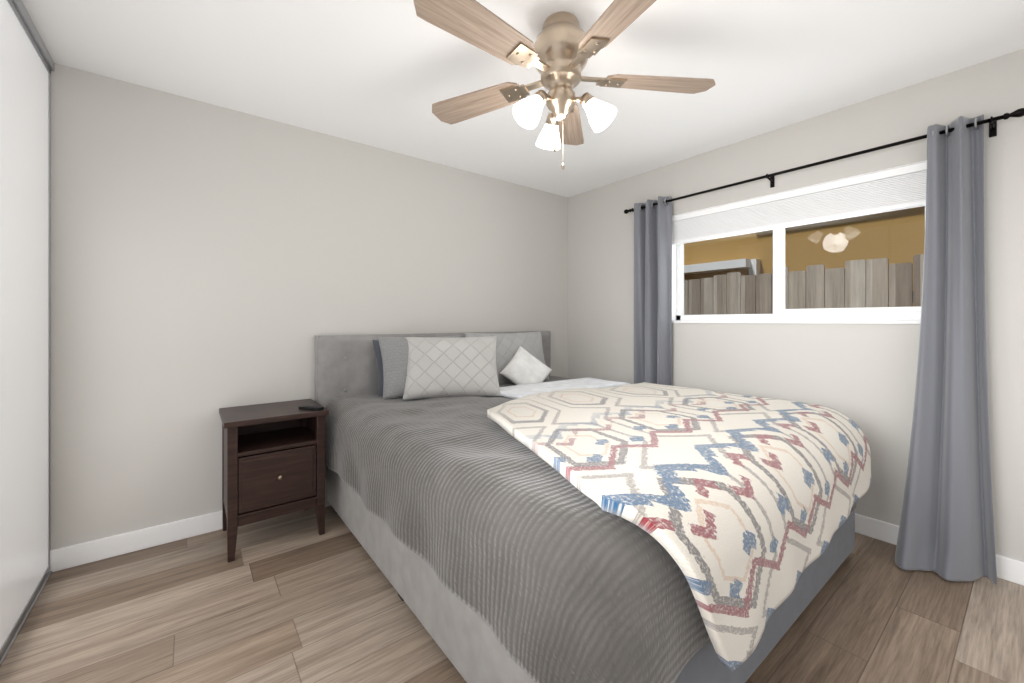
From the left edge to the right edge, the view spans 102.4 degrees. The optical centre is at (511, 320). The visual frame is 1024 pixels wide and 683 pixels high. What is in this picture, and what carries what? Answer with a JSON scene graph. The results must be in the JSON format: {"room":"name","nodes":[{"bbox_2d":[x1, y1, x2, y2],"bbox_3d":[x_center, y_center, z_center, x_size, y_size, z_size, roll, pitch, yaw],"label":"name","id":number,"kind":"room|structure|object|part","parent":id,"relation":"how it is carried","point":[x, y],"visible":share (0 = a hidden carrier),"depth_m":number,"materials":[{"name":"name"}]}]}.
{"room":"bedroom","nodes":[
{"label":"bedroom","id":0,"kind":"room"},
{"bbox_2d":[51,63,567,549],"bbox_3d":[-0.880,-0.020,3.099,3.830,2.440,0.140,0,0,-38],"label":"wall","id":1,"kind":"structure","parent":0,"point":[201,252],"depth_m":2.36,"materials":[{"name":"grey paint"}]},
{"bbox_2d":[50,510,1023,585],"bbox_3d":[0.251,1.147,1.652,3.550,0.105,3.534,0,0,-38],"label":"baseboard","id":2,"kind":"structure","parent":1,"relation":"attached to","point":[1009,569],"depth_m":2.15,"materials":[{"name":"white wood"}]},
{"bbox_2d":[0,506,1023,682],"bbox_3d":[0.251,1.250,1.652,3.830,0.100,3.814,0,0,-38],"label":"floor","id":3,"kind":"structure","parent":0,"point":[295,603],"depth_m":1.65,"materials":[{"name":"brown wood"}]},
{"bbox_2d":[219,399,328,562],"bbox_3d":[-1.348,0.841,2.331,0.485,0.719,0.457,0,0,-38],"label":"nightstand","id":4,"kind":"object","parent":3,"relation":"on","point":[273,454],"visible":1,"depth_m":2.21,"materials":[{"name":"brown wood"}]},
{"bbox_2d":[315,331,870,682],"bbox_3d":[0.288,0.646,2.364,2.100,1.107,2.445,0,0,-38],"label":"bed","id":5,"kind":"object","parent":3,"relation":"on","point":[539,526],"visible":0.98,"depth_m":1.36,"materials":[{"name":"fabric"}]},
{"bbox_2d":[372,340,382,396],"bbox_3d":[-0.659,0.335,2.956,0.680,0.440,0.163,0,-12,-38],"label":"pillow","id":6,"kind":"object","parent":5,"relation":"on","point":[377,355],"depth_m":2.77,"materials":[{"name":"grey fabric"}]},
{"bbox_2d":[378,335,460,398],"bbox_3d":[-0.600,0.305,2.831,0.620,0.440,0.161,0,-20,-30],"label":"pillow","id":7,"kind":"object","parent":5,"relation":"on","point":[395,354],"depth_m":2.69,"materials":[{"name":"grey fabric"}]},
{"bbox_3d":[-0.453,0.647,3.276,2.040,1.105,0.092,0,0,-38],"label":"headboard","id":8,"kind":"part","parent":5,"relation":"part of","materials":[{"name":"fabric"}]},
{"bbox_2d":[464,331,548,383],"bbox_3d":[-0.023,0.315,3.408,0.800,0.480,0.192,0,-16,-35],"label":"pillow","id":9,"kind":"object","parent":5,"relation":"on","point":[507,343],"depth_m":3.38,"materials":[{"name":"grey fabric"}]},
{"bbox_2d":[500,346,551,384],"bbox_3d":[0.116,0.400,3.263,0.340,0.340,0.105,37,-39,3],"label":"pillow","id":10,"kind":"object","parent":5,"relation":"on","point":[520,367],"depth_m":3.23,"materials":[{"name":"white fabric"}]},
{"bbox_3d":[0.277,1.020,2.366,1.970,0.270,2.241,0,0,-38],"label":"frame","id":11,"kind":"part","parent":5,"relation":"part of","materials":[{"name":"fabric"}]},
{"bbox_2d":[487,382,870,670],"bbox_3d":[0.603,0.651,1.923,1.722,0.462,1.359,0,0,-38],"label":"throw blanket","id":12,"kind":"object","parent":5,"relation":"on","point":[710,508],"depth_m":1.26,"materials":[{"name":"multicoloured fabric"}]},
{"bbox_2d":[22,0,1023,196],"bbox_3d":[0.251,-1.290,1.652,3.830,0.100,3.814,0,0,-38],"label":"ceiling","id":13,"kind":"structure","parent":0,"point":[368,72],"depth_m":1.96,"materials":[{"name":"white paint"}]},
{"bbox_2d":[413,0,715,169],"bbox_3d":[0.180,-0.937,1.685,1.251,0.606,1.283,0,0,-38],"label":"ceiling fan","id":14,"kind":"object","parent":13,"relation":"hanging from","point":[560,52],"depth_m":1.64,"materials":[{"name":"brown wood"}]},
{"bbox_2d":[568,49,1023,561],"bbox_3d":[1.705,-0.020,2.788,0.140,2.440,3.534,0,0,-38],"label":"wall","id":15,"kind":"structure","parent":0,"point":[866,373],"depth_m":2.37,"materials":[{"name":"grey paint"}]},
{"bbox_2d":[672,160,926,323],"bbox_3d":[1.758,-0.407,2.706,0.147,0.846,1.500,0,0,-38],"label":"window","id":16,"kind":"structure","parent":15,"relation":"in","point":[869,315],"depth_m":2.72,"materials":[{"name":"white plastic"}]},
{"bbox_2d":[672,162,926,244],"bbox_3d":[1.739,-0.715,2.691,0.050,0.218,1.480,0,0,-38],"label":"window blinds","id":17,"kind":"object","parent":16,"relation":"attached to","point":[900,188],"depth_m":2.53,"materials":[{"name":"white fabric"}]},
{"bbox_2d":[624,108,1023,213],"bbox_3d":[1.638,-0.907,2.676,0.104,0.075,2.144,0,0,-38],"label":"curtain rod","id":18,"kind":"object","parent":15,"relation":"attached to","point":[992,121],"visible":0.95,"depth_m":2.26,"materials":[{"name":"black metal"}]},
{"bbox_2d":[634,196,671,385],"bbox_3d":[1.112,0.109,3.303,0.112,2.153,0.333,0,0,-38],"label":"curtain","id":19,"kind":"object","parent":18,"relation":"hanging from","point":[652,226],"visible":0.66,"depth_m":3.28,"materials":[{"name":"grey fabric"}]},
{"bbox_2d":[640,198,667,210],"bbox_3d":[1.110,-0.925,3.297,0.054,0.054,0.284,0,0,-38],"label":"grommet","id":20,"kind":"object","parent":19,"relation":"attached to","point":[665,199],"visible":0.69,"depth_m":3.27,"materials":[{"name":"silver metal"}]},
{"bbox_2d":[895,114,996,584],"bbox_3d":[2.038,0.110,1.970,0.344,2.154,0.191,0,0,14],"label":"curtain","id":21,"kind":"object","parent":18,"relation":"hanging from","point":[946,527],"visible":1,"depth_m":1.96,"materials":[{"name":"grey fabric"}]},
{"bbox_2d":[932,118,977,136],"bbox_3d":[2.134,-0.925,1.988,0.054,0.054,0.147,0,0,-38],"label":"grommet","id":22,"kind":"object","parent":21,"relation":"attached to","point":[975,119],"visible":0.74,"depth_m":1.99,"materials":[{"name":"silver metal"}]},
{"bbox_3d":[-1.203,-0.020,0.516,0.140,2.440,3.534,0,0,-38],"label":"wall","id":23,"kind":"structure","parent":0,"visible":0},
{"bbox_2d":[0,0,54,665],"bbox_3d":[-1.129,-0.020,0.574,0.047,2.440,3.534,0,0,-38],"label":"sliding doors","id":24,"kind":"structure","parent":23,"relation":"in","point":[26,64],"depth_m":1.64,"materials":[{"name":"white"}]},
{"label":"outside","id":25,"kind":"structure","parent":0,"visible":0},
{"bbox_3d":[4.730,1.500,6.233,8.870,0.100,20.000,0,0,-38],"label":"ground","id":26,"kind":"structure","parent":25,"visible":0},
{"bbox_2d":[684,254,923,314],"bbox_3d":[2.064,0.460,4.795,0.064,1.980,11.015,0,0,-38],"label":"fence","id":27,"kind":"object","parent":26,"relation":"on","point":[862,283],"visible":0.2,"depth_m":3.78,"materials":[{"name":"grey wood"}]},
{"bbox_2d":[684,206,924,280],"bbox_3d":[4.009,-0.775,5.670,0.700,4.450,20.000,0,0,-38],"label":"neighbouring house","id":28,"kind":"structure","parent":26,"relation":"on","point":[897,236],"depth_m":5.47,"materials":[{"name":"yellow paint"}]}
]}

